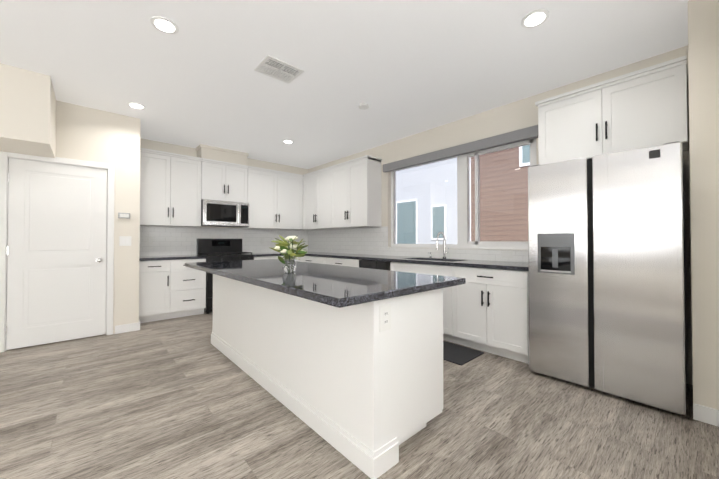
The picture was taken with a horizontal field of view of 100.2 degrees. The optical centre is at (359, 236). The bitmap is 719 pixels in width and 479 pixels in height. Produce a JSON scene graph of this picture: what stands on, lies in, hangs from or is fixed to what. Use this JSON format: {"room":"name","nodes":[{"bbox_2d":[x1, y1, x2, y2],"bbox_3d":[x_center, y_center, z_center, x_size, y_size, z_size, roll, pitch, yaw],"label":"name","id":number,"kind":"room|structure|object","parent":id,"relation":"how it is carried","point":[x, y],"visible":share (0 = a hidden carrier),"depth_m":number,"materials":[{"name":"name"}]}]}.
{"room":"kitchen","nodes":[
{"label":"kitchen","id":0,"kind":"room"},
{"bbox_2d":[56,100,125,333],"bbox_3d":[-4.420,-0.182,2.590,3.785,2.740,0.150,1,-1,-42],"label":"wall","id":1,"kind":"structure","parent":0,"point":[83,133],"depth_m":3.68,"materials":[{"name":"beige paint"}]},
{"bbox_2d":[6,158,106,349],"bbox_3d":[-3.392,0.178,3.404,0.806,2.015,0.100,1,-1,-42],"label":"door leaf","id":2,"kind":"structure","parent":1,"relation":"in","point":[56,254],"depth_m":3.39,"materials":[{"name":"white wood"}]},
{"bbox_2d":[0,151,114,352],"bbox_3d":[-3.434,0.150,3.460,0.934,2.097,0.165,1,-1,-42],"label":"door frame","id":3,"kind":"structure","parent":1,"relation":"attached to","point":[4,164],"depth_m":3.31,"materials":[{"name":"white wood"}]},
{"bbox_2d":[118,213,129,218],"bbox_3d":[-2.963,-0.268,3.786,0.120,0.070,0.018,1,-1,-42],"label":"thermostat","id":4,"kind":"object","parent":1,"relation":"attached to","point":[124,215],"visible":1,"depth_m":3.78,"materials":[{"name":"grey plastic"}]},
{"bbox_2d":[119,236,130,245],"bbox_3d":[-2.955,0.052,3.796,0.120,0.120,0.009,1,-1,-42],"label":"switch plate","id":5,"kind":"object","parent":1,"relation":"attached to","point":[124,240],"visible":1,"depth_m":3.79,"materials":[{"name":"white plastic"}]},
{"bbox_2d":[124,116,140,323],"bbox_3d":[-3.211,-0.163,4.188,0.150,2.740,0.910,1,-1,-42],"label":"wall","id":6,"kind":"structure","parent":0,"point":[132,229],"depth_m":3.85,"materials":[{"name":"beige paint"}]},
{"bbox_2d":[135,321,139,330],"bbox_3d":[-2.943,1.155,3.996,0.014,0.100,0.319,1,-1,-42],"label":"baseboard","id":7,"kind":"structure","parent":6,"relation":"attached to","point":[137,325],"depth_m":3.86,"materials":[{"name":"white wood"}]},
{"bbox_2d":[140,138,307,255],"bbox_3d":[-3.814,-0.161,4.358,7.350,2.740,0.150,1,-1,-42],"label":"wall","id":8,"kind":"structure","parent":0,"point":[164,147],"depth_m":5.16,"materials":[{"name":"beige paint"}]},
{"bbox_2d":[140,148,207,226],"bbox_3d":[-2.995,-0.732,4.775,0.936,1.122,0.324,1,-1,-42],"label":"upper cabinet","id":9,"kind":"object","parent":8,"relation":"attached to","point":[175,189],"depth_m":4.64,"materials":[{"name":"white wood"}]},
{"bbox_2d":[195,144,248,164],"bbox_3d":[-2.416,-1.403,5.314,0.800,0.230,0.320,1,-1,-42],"label":"chase","id":10,"kind":"object","parent":8,"relation":"attached to","point":[219,154],"visible":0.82,"depth_m":5.17,"materials":[{"name":"beige paint"}]},
{"bbox_2d":[139,226,307,255],"bbox_3d":[-2.297,0.074,5.611,3.113,0.470,0.008,1,-1,-42],"label":"backsplash","id":11,"kind":"structure","parent":8,"relation":"attached to","point":[168,240],"depth_m":5.16,"materials":[{"name":"tile"}]},
{"bbox_2d":[208,160,247,202],"bbox_3d":[-2.411,-0.950,5.302,0.758,0.672,0.324,1,-1,-42],"label":"upper cabinet","id":12,"kind":"object","parent":8,"relation":"attached to","point":[227,181],"depth_m":5.20,"materials":[{"name":"white wood"}]},
{"bbox_2d":[201,199,248,226],"bbox_3d":[-2.367,-0.398,5.247,0.754,0.425,0.443,1,-1,-42],"label":"over-the-range microwave","id":13,"kind":"object","parent":12,"relation":"attached to","point":[216,213],"visible":0.98,"depth_m":5.08,"materials":[{"name":"grey metal"}]},
{"bbox_2d":[241,166,302,229],"bbox_3d":[-1.727,-0.718,5.915,1.206,1.122,0.324,1,-1,-42],"label":"upper cabinet","id":14,"kind":"object","parent":8,"relation":"attached to","point":[275,198],"depth_m":5.78,"materials":[{"name":"white wood"}]},
{"bbox_2d":[0,0,688,168],"bbox_3d":[-0.812,-1.622,1.036,7.350,0.100,9.130,1,-1,-42],"label":"ceiling","id":15,"kind":"structure","parent":0,"point":[403,68],"depth_m":2.62,"materials":[{"name":"white paint"}]},
{"bbox_2d":[0,63,55,157],"bbox_3d":[-4.375,-1.229,2.085,3.160,0.660,0.680,1,-1,-42],"label":"soffit","id":16,"kind":"structure","parent":15,"relation":"attached to","point":[27,112],"depth_m":2.81,"materials":[{"name":"beige paint"}]},
{"bbox_2d":[127,102,145,108],"bbox_3d":[-2.613,-1.535,3.525,0.176,0.012,0.176,1,-1,-42],"label":"recessed light","id":17,"kind":"object","parent":15,"relation":"in","point":[135,105],"visible":1,"depth_m":3.50,"materials":[{"name":"white"}]},
{"bbox_2d":[150,16,178,33],"bbox_3d":[-1.429,-1.552,2.209,0.176,0.012,0.176,1,-1,-42],"label":"recessed light","id":18,"kind":"object","parent":15,"relation":"in","point":[164,24],"visible":1,"depth_m":2.20,"materials":[{"name":"white"}]},
{"bbox_2d":[254,55,303,83],"bbox_3d":[-0.747,-1.546,2.795,0.360,0.006,0.300,1,-1,-42],"label":"ceiling vent","id":19,"kind":"object","parent":15,"relation":"in","point":[275,68],"visible":1,"depth_m":2.78,"materials":[{"name":"white plastic"}]},
{"bbox_2d":[282,140,293,143],"bbox_3d":[-1.143,-1.520,4.806,0.176,0.012,0.176,1,-1,-42],"label":"recessed light","id":20,"kind":"object","parent":15,"relation":"in","point":[288,141],"visible":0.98,"depth_m":4.78,"materials":[{"name":"white"}]},
{"bbox_2d":[359,103,368,109],"bbox_3d":[0.049,-1.526,3.510,0.120,0.030,0.120,1,-1,-42],"label":"smoke detector","id":21,"kind":"object","parent":15,"relation":"attached to","point":[363,106],"visible":1,"depth_m":3.49,"materials":[{"name":"white plastic"}]},
{"bbox_2d":[521,9,548,27],"bbox_3d":[1.251,-1.552,2.144,0.176,0.012,0.176,1,-1,-42],"label":"recessed light","id":22,"kind":"object","parent":15,"relation":"in","point":[535,18],"visible":1,"depth_m":2.13,"materials":[{"name":"white"}]},
{"bbox_2d":[0,312,718,478],"bbox_3d":[-0.812,1.218,1.002,7.350,0.100,9.130,1,-1,-42],"label":"floor","id":23,"kind":"structure","parent":0,"point":[179,398],"depth_m":1.88,"materials":[{"name":"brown wood"}]},
{"bbox_2d":[139,255,205,322],"bbox_3d":[-2.910,0.755,4.612,0.869,0.915,0.653,1,-1,-42],"label":"base cabinet","id":24,"kind":"object","parent":23,"relation":"on","point":[172,286],"visible":0.81,"depth_m":4.38,"materials":[{"name":"white wood"}]},
{"bbox_2d":[197,239,253,313],"bbox_3d":[-2.286,0.624,5.143,0.756,1.190,0.681,1,-1,-42],"label":"gas range","id":25,"kind":"object","parent":23,"relation":"on","point":[213,250],"visible":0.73,"depth_m":5.12,"materials":[{"name":"black metal"}]},
{"bbox_2d":[254,256,273,259],"bbox_3d":[-1.835,0.787,5.605,0.522,0.875,0.615,1,-1,-42],"label":"base cabinet","id":26,"kind":"object","parent":23,"relation":"on","point":[255,257],"depth_m":5.32,"materials":[{"name":"white wood"}]},
{"bbox_2d":[298,256,325,263],"bbox_3d":[-0.682,0.787,5.621,0.677,0.875,0.943,1,-1,-42],"label":"base cabinet","id":27,"kind":"object","parent":23,"relation":"on","point":[311,259],"depth_m":5.37,"materials":[{"name":"white wood"}]},
{"bbox_2d":[246,252,295,255],"bbox_3d":[-1.710,0.330,5.708,0.838,0.039,0.623,1,-1,-42],"label":"countertop","id":28,"kind":"structure","parent":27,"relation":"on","point":[273,253],"depth_m":5.51,"materials":[{"name":"black stone"}]},
{"bbox_2d":[211,275,446,478],"bbox_3d":[-0.554,0.751,2.645,0.673,0.876,2.608,1,-1,-42],"label":"kitchen island","id":29,"kind":"object","parent":23,"relation":"on","point":[346,362],"depth_m":1.74,"materials":[{"name":"white wood"}]},
{"bbox_2d":[185,259,464,310],"bbox_3d":[-0.602,0.292,2.593,1.036,0.040,2.700,1,-1,-42],"label":"island countertop","id":30,"kind":"structure","parent":29,"relation":"on","point":[337,286],"depth_m":1.86,"materials":[{"name":"black stone"}]},
{"bbox_2d":[269,235,307,272],"bbox_3d":[-0.544,0.126,2.272,0.300,0.284,0.334,1,-1,-42],"label":"vase","id":31,"kind":"object","parent":30,"relation":"on","point":[287,260],"visible":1,"depth_m":2.23,"materials":[{"name":"green plant"}]},
{"bbox_2d":[326,256,353,266],"bbox_3d":[-0.104,0.780,5.022,0.619,0.875,0.970,1,-1,-42],"label":"base cabinet","id":32,"kind":"object","parent":23,"relation":"on","point":[332,260],"depth_m":4.79,"materials":[{"name":"white wood"}]},
{"bbox_2d":[354,260,389,269],"bbox_3d":[0.427,0.772,4.431,0.619,0.875,0.749,1,-1,-42],"label":"dishwasher","id":33,"kind":"object","parent":23,"relation":"on","point":[372,264],"depth_m":4.23,"materials":[{"name":"black metal"}]},
{"bbox_2d":[390,260,445,339],"bbox_3d":[0.963,0.765,3.835,0.619,0.875,0.985,1,-1,-42],"label":"base cabinet","id":34,"kind":"object","parent":23,"relation":"on","point":[395,265],"depth_m":3.58,"materials":[{"name":"white wood"}]},
{"bbox_2d":[443,341,483,365],"bbox_3d":[0.612,1.192,3.479,0.460,0.012,1.490,1,-1,-42],"label":"area rug","id":35,"kind":"object","parent":23,"relation":"on","point":[457,354],"visible":0.4,"depth_m":3.05,"materials":[{"name":"grey rubber"}]},
{"bbox_2d":[446,264,528,363],"bbox_3d":[1.492,0.758,3.246,0.619,0.875,0.845,1,-1,-42],"label":"base cabinet","id":36,"kind":"object","parent":23,"relation":"on","point":[486,307],"depth_m":3.00,"materials":[{"name":"white wood"}]},
{"bbox_2d":[304,252,528,267],"bbox_3d":[0.197,0.317,4.680,0.623,0.039,4.701,1,-1,-42],"label":"countertop","id":37,"kind":"structure","parent":36,"relation":"on","point":[413,260],"depth_m":3.65,"materials":[{"name":"black stone"}]},
{"bbox_2d":[528,141,686,414],"bbox_3d":[2.044,0.281,2.517,0.732,1.812,0.923,1,-1,-42],"label":"fridge","id":38,"kind":"object","parent":23,"relation":"on","point":[606,256],"visible":1,"depth_m":2.20,"materials":[{"name":"grey metal"}]},
{"bbox_2d":[308,45,692,384],"bbox_3d":[0.919,-0.159,4.478,0.150,2.740,6.000,1,-1,-42],"label":"wall","id":39,"kind":"structure","parent":0,"point":[516,115],"depth_m":3.53,"materials":[{"name":"beige paint"}]},
{"bbox_2d":[301,175,304,229],"bbox_3d":[-1.133,-0.712,6.404,0.325,1.122,0.391,1,-1,-42],"label":"upper cabinet","id":40,"kind":"object","parent":39,"relation":"attached to","point":[302,175],"depth_m":6.17,"materials":[{"name":"white wood"}]},
{"bbox_2d":[305,167,328,229],"bbox_3d":[-0.712,-0.718,5.936,0.325,1.122,1.043,1,-1,-42],"label":"upper cabinet","id":41,"kind":"object","parent":39,"relation":"attached to","point":[316,182],"depth_m":5.81,"materials":[{"name":"white wood"}]},
{"bbox_2d":[329,155,380,228],"bbox_3d":[-0.101,-0.726,5.256,0.325,1.122,1.031,1,-1,-42],"label":"upper cabinet","id":42,"kind":"object","parent":39,"relation":"attached to","point":[346,194],"depth_m":4.98,"materials":[{"name":"white wood"}]},
{"bbox_2d":[308,226,528,261],"bbox_3d":[0.426,0.066,4.904,0.008,0.470,4.686,1,-1,-42],"label":"backsplash","id":43,"kind":"structure","parent":39,"relation":"attached to","point":[366,240],"depth_m":5.09,"materials":[{"name":"tile"}]},
{"bbox_2d":[383,125,537,172],"bbox_3d":[1.162,-1.121,4.049,0.073,0.117,2.280,1,-1,-42],"label":"blind valance","id":44,"kind":"object","parent":39,"relation":"attached to","point":[523,134],"visible":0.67,"depth_m":3.77,"materials":[{"name":"grey"}]},
{"bbox_2d":[387,138,536,250],"bbox_3d":[1.235,-0.485,4.107,0.142,1.297,2.200,1,-1,-42],"label":"window","id":45,"kind":"structure","parent":39,"relation":"in","point":[463,201],"depth_m":3.94,"materials":[{"name":"white plastic"}]},
{"bbox_2d":[535,55,687,164],"bbox_3d":[2.186,-1.012,2.688,0.363,0.632,1.008,1,-1,-42],"label":"upper cabinet","id":46,"kind":"object","parent":39,"relation":"attached to","point":[643,108],"visible":0.92,"depth_m":2.51,"materials":[{"name":"white wood"}]},
{"bbox_2d":[688,0,718,409],"bbox_3d":[2.469,-0.188,2.140,0.670,2.740,0.150,1,-1,-42],"label":"wall","id":47,"kind":"structure","parent":0,"point":[703,42],"depth_m":1.93,"materials":[{"name":"beige paint"}]},
{"label":"outside","id":48,"kind":"structure","parent":0,"visible":0},
{"bbox_2d":[396,144,529,243],"bbox_3d":[0.688,-2.954,7.357,3.290,9.600,22.000,1,-1,-42],"label":"building","id":49,"kind":"structure","parent":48,"point":[409,180],"depth_m":6.78,"materials":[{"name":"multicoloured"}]}
]}

